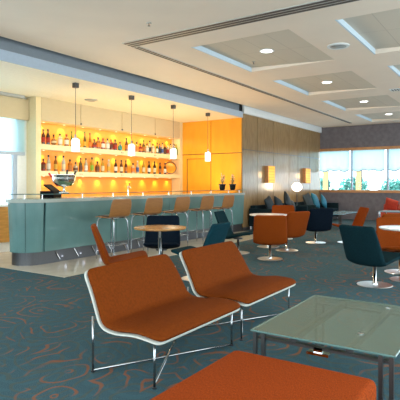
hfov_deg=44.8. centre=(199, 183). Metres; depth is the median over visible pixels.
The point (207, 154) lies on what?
pendant lamp
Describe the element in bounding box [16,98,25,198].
wall
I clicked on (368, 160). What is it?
blind
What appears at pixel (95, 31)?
ceiling
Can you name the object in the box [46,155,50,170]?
bottle
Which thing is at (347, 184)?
tree
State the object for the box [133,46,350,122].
ceiling vent
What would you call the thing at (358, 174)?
post
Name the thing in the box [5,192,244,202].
countertop
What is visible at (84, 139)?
bottle
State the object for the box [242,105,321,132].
trim
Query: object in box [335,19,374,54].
trim
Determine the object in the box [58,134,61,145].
bottle
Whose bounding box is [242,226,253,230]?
baseboard
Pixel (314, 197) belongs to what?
cushion
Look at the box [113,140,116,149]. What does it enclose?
bottle
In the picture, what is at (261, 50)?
recessed light
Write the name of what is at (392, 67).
trim
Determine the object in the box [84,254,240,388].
lounge chair
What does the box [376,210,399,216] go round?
glass table
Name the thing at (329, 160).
blind
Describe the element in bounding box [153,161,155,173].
bottle
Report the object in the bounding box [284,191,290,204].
cushion
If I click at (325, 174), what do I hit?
post
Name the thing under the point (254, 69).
trim
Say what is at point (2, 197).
ground
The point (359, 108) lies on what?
trim
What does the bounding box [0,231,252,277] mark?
floor
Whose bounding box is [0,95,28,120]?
window blind
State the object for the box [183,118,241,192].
wall
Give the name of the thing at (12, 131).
window blind
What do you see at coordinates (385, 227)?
round table
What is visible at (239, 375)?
ottoman
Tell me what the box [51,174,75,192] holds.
bowl
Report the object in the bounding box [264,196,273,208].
cushion
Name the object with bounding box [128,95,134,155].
pendant lamp
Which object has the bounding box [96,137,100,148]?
bottle
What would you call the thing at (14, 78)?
ceiling
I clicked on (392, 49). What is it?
trim
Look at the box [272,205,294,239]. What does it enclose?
swivel chair
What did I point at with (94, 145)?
bottle
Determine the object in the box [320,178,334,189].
tree
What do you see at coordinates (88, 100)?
ceiling vent
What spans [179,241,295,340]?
lounge chair
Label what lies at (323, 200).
cushion
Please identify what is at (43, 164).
bottle
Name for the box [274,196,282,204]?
cushion
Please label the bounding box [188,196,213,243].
bar stool
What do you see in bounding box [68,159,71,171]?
bottle
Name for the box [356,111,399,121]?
trim
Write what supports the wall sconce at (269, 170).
attached to the wall at (258, 134)
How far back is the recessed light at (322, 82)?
10.82 m
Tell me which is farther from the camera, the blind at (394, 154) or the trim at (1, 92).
the blind at (394, 154)
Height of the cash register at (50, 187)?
0.243 m
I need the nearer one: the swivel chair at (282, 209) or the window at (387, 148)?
the swivel chair at (282, 209)
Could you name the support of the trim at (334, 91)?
attached to the ceiling at (95, 31)
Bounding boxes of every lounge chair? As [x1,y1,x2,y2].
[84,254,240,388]
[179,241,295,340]
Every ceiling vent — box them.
[84,99,97,101]
[122,0,358,46]
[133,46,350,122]
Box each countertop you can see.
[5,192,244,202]
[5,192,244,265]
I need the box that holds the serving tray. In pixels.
[166,162,175,173]
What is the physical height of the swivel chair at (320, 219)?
0.812 m
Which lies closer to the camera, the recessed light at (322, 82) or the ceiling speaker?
the ceiling speaker
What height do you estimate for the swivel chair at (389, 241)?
0.812 m
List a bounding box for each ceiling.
[0,0,399,127]
[0,60,240,122]
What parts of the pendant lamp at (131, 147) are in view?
lamp shade, cord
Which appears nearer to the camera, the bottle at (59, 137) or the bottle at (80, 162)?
the bottle at (59, 137)
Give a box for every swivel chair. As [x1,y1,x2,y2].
[91,223,147,264]
[143,216,179,266]
[171,222,230,280]
[214,211,252,254]
[253,215,286,260]
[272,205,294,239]
[276,211,309,251]
[306,208,332,243]
[332,207,368,242]
[339,224,399,288]
[376,213,399,233]
[376,217,399,274]
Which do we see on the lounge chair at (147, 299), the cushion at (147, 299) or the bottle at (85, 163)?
the cushion at (147, 299)
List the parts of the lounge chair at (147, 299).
leg, leg, leg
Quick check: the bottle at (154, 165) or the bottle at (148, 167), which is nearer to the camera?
the bottle at (148, 167)
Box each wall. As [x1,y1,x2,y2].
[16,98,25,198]
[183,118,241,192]
[241,113,319,227]
[320,123,399,219]
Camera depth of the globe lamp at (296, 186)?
16.20 m
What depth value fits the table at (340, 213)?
15.15 m
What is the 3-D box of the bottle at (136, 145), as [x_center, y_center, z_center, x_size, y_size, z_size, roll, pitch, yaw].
[-1.749,-1.019,13.402,0.109,0.278,0.109,0,0,34]
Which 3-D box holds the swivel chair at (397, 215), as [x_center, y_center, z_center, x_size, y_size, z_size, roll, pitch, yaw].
[3.419,0.943,9.219,0.597,0.812,0.736,0,0,-26]
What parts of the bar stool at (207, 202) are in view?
leg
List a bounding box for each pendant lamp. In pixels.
[72,82,79,151]
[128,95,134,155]
[170,105,175,158]
[205,113,210,160]
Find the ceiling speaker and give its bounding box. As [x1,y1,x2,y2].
[327,43,349,49]
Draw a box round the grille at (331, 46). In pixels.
[330,45,345,48]
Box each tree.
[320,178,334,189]
[338,176,369,189]
[378,177,399,189]
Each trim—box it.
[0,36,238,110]
[0,91,24,98]
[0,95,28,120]
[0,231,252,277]
[191,46,251,71]
[194,29,332,71]
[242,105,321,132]
[273,71,374,94]
[274,80,308,95]
[322,101,345,110]
[327,95,397,110]
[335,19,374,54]
[336,8,399,53]
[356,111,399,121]
[356,114,371,121]
[388,65,399,76]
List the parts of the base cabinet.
door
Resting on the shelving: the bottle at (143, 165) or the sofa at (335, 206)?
the bottle at (143, 165)
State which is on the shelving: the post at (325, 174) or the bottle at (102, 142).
the bottle at (102, 142)
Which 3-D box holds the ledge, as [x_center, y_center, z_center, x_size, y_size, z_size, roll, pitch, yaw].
[-0.961,0.206,10.876,0.566,0.086,7.392,0,0,34]
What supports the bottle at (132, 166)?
on the shelving
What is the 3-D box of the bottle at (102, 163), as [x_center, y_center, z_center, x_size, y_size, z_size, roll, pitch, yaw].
[-2.471,-0.468,12.315,0.091,0.356,0.091,0,0,34]
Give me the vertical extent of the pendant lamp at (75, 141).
1.290 m
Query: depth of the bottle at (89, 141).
11.93 m
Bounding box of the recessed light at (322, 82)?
[321,81,332,83]
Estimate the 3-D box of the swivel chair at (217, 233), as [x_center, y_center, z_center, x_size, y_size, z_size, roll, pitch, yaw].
[0.009,0.943,6.889,0.736,0.812,0.597,0,0,30]
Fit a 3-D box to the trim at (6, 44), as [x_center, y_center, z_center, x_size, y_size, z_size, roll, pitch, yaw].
[-2.875,-2.186,7.946,0.020,0.369,14.460,0,0,34]
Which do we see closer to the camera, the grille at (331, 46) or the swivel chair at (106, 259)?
the swivel chair at (106, 259)
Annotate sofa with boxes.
[249,203,307,229]
[294,200,338,219]
[378,204,399,216]
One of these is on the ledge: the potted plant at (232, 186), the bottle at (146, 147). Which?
the potted plant at (232, 186)
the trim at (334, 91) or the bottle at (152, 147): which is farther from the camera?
the bottle at (152, 147)
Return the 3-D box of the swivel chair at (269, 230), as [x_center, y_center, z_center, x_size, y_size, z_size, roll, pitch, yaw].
[1.252,0.943,8.674,0.597,0.812,0.736,0,0,8]
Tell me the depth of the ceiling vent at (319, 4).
6.61 m
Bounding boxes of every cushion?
[87,254,240,341]
[182,241,295,303]
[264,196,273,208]
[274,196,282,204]
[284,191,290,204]
[303,193,313,204]
[311,193,319,207]
[320,194,326,207]
[384,197,398,209]
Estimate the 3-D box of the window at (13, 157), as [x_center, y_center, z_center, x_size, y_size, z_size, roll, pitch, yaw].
[-6.426,-0.525,6.883,0.080,2.050,8.760,0,0,34]
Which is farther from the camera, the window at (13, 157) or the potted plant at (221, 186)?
the potted plant at (221, 186)
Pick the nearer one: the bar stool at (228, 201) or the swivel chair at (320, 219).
the swivel chair at (320, 219)
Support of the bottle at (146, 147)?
on the shelving
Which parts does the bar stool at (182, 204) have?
leg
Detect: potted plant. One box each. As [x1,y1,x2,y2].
[218,173,225,189]
[229,174,235,189]
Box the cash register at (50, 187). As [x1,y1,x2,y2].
[40,184,61,197]
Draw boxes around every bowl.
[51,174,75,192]
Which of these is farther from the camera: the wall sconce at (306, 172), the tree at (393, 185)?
the tree at (393, 185)
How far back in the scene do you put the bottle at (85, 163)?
11.81 m
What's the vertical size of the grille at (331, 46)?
0.029 m
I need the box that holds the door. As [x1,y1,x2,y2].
[188,159,210,192]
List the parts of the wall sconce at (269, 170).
amber glass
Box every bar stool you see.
[96,199,131,258]
[130,198,162,253]
[161,197,189,247]
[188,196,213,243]
[209,195,233,230]
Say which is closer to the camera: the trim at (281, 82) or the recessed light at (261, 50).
the recessed light at (261, 50)
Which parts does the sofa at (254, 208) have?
arm, backrest, arm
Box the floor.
[0,219,399,399]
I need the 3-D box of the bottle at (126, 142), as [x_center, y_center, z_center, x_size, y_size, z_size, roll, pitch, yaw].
[-1.979,-1.058,13.056,0.091,0.356,0.091,0,0,34]
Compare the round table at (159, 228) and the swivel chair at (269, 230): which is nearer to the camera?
the round table at (159, 228)
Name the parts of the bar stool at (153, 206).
leg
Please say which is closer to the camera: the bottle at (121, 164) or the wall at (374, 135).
the bottle at (121, 164)
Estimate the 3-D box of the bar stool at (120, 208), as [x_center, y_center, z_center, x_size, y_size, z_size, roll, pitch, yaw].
[-1.562,0.798,8.695,0.462,1.067,0.537,0,0,34]
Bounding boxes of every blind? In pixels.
[0,117,24,155]
[320,151,348,171]
[353,149,384,171]
[389,149,399,171]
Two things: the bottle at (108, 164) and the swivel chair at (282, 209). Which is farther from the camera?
the bottle at (108, 164)
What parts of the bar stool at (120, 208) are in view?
leg, leg, leg, leg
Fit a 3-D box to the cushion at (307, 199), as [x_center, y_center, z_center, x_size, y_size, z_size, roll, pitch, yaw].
[3.768,0.600,16.884,0.273,0.594,0.601,0,0,29]
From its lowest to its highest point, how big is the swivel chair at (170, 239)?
0.812 m
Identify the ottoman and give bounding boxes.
[150,351,375,399]
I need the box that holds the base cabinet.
[0,204,9,251]
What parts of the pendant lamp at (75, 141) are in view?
cord, lamp shade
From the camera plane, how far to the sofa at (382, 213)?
16.33 m
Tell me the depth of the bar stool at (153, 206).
9.38 m
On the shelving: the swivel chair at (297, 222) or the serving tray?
the serving tray
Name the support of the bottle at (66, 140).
on the shelving
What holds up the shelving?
on the floor at (72, 267)
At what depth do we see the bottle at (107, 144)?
12.42 m
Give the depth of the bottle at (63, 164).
11.23 m
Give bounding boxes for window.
[11,155,15,198]
[320,146,399,192]
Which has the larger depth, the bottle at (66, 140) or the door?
the door
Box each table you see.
[134,225,185,254]
[249,213,286,247]
[250,295,399,399]
[333,211,357,224]
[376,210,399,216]
[379,225,399,281]
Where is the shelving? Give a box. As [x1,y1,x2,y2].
[26,96,182,197]
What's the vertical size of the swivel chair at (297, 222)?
0.812 m
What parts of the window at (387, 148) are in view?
sill, frame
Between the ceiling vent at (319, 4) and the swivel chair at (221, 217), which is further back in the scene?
the swivel chair at (221, 217)
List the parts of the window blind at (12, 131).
rail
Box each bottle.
[41,129,44,143]
[41,159,45,170]
[46,129,49,144]
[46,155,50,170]
[51,134,56,144]
[54,156,57,170]
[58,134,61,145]
[61,156,65,170]
[64,134,68,145]
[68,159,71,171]
[73,162,77,171]
[79,158,82,171]
[83,131,86,147]
[84,158,87,171]
[88,133,91,147]
[90,157,93,171]
[92,139,96,147]
[95,161,99,171]
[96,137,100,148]
[101,138,104,148]
[101,159,104,171]
[105,138,109,149]
[107,159,109,172]
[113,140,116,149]
[114,159,116,172]
[120,160,122,172]
[124,160,127,172]
[125,138,127,150]
[131,163,134,172]
[135,142,138,151]
[142,161,144,173]
[145,144,148,152]
[147,161,150,173]
[151,144,154,152]
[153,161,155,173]
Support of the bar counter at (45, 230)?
on the floor at (72, 267)
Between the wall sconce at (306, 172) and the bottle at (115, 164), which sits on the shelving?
the bottle at (115, 164)
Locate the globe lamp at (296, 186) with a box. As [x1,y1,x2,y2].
[292,182,301,191]
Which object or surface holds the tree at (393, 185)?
on the ground
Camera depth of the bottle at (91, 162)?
11.98 m
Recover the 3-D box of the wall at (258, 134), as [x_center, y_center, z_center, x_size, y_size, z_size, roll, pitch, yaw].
[2.980,-0.390,16.602,0.040,3.280,6.424,0,0,34]
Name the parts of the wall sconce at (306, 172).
amber glass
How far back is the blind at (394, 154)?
17.63 m
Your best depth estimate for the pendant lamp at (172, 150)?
11.63 m
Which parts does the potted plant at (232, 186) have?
pot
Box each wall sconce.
[265,166,274,182]
[303,168,310,182]
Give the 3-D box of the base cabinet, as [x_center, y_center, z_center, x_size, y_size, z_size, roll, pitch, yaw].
[-4.581,0.879,8.983,0.590,0.929,2.340,0,0,34]
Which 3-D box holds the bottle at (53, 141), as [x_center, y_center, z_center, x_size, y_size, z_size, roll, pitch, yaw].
[-3.326,-1.003,11.027,0.138,0.245,0.138,0,0,34]
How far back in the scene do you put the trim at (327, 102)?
13.96 m
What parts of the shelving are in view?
panel, header panel, header panel, panel, shelf, shelf, header panel, header panel, panel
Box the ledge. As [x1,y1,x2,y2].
[3,190,229,198]
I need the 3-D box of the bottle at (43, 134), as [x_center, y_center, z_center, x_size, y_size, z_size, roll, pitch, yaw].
[-3.485,-1.051,10.787,0.088,0.341,0.088,0,0,34]
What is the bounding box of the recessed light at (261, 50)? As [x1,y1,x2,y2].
[259,49,274,52]
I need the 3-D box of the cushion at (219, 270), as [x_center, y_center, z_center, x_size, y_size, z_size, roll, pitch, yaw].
[0.395,0.829,4.779,0.761,0.411,1.153,0,0,34]
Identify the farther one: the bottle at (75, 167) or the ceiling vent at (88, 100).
the bottle at (75, 167)
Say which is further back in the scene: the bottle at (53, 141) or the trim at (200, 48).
the bottle at (53, 141)
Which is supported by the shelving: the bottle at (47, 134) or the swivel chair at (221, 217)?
the bottle at (47, 134)
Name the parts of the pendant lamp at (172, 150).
lamp shade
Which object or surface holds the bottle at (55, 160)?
on the shelving
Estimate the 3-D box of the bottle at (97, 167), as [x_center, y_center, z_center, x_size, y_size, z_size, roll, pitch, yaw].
[-2.573,-0.428,12.161,0.108,0.275,0.108,0,0,34]
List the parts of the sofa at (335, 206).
arm, backrest, arm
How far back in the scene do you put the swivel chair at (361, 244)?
6.28 m
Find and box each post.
[323,171,328,189]
[356,171,361,189]
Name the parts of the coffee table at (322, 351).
leg, leg, leg, rail, leg, cross rail, cross rail, rail, leg, leg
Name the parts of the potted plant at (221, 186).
pot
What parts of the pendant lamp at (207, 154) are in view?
lamp shade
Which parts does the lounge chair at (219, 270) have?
leg, leg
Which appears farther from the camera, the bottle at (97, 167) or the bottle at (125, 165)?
the bottle at (125, 165)
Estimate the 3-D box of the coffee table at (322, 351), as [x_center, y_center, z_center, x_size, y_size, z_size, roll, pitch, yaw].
[0.978,1.122,3.240,0.858,0.454,1.133,0,0,34]
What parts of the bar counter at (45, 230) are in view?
curved panel, curved panel, panel, kick plate, panel, panel, panel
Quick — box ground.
[0,191,10,203]
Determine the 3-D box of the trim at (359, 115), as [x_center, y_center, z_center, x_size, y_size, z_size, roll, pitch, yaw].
[5.554,-2.272,16.478,0.025,0.084,2.120,0,0,34]
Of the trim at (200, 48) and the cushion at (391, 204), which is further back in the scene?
the cushion at (391, 204)
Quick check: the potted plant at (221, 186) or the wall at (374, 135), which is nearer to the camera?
the potted plant at (221, 186)

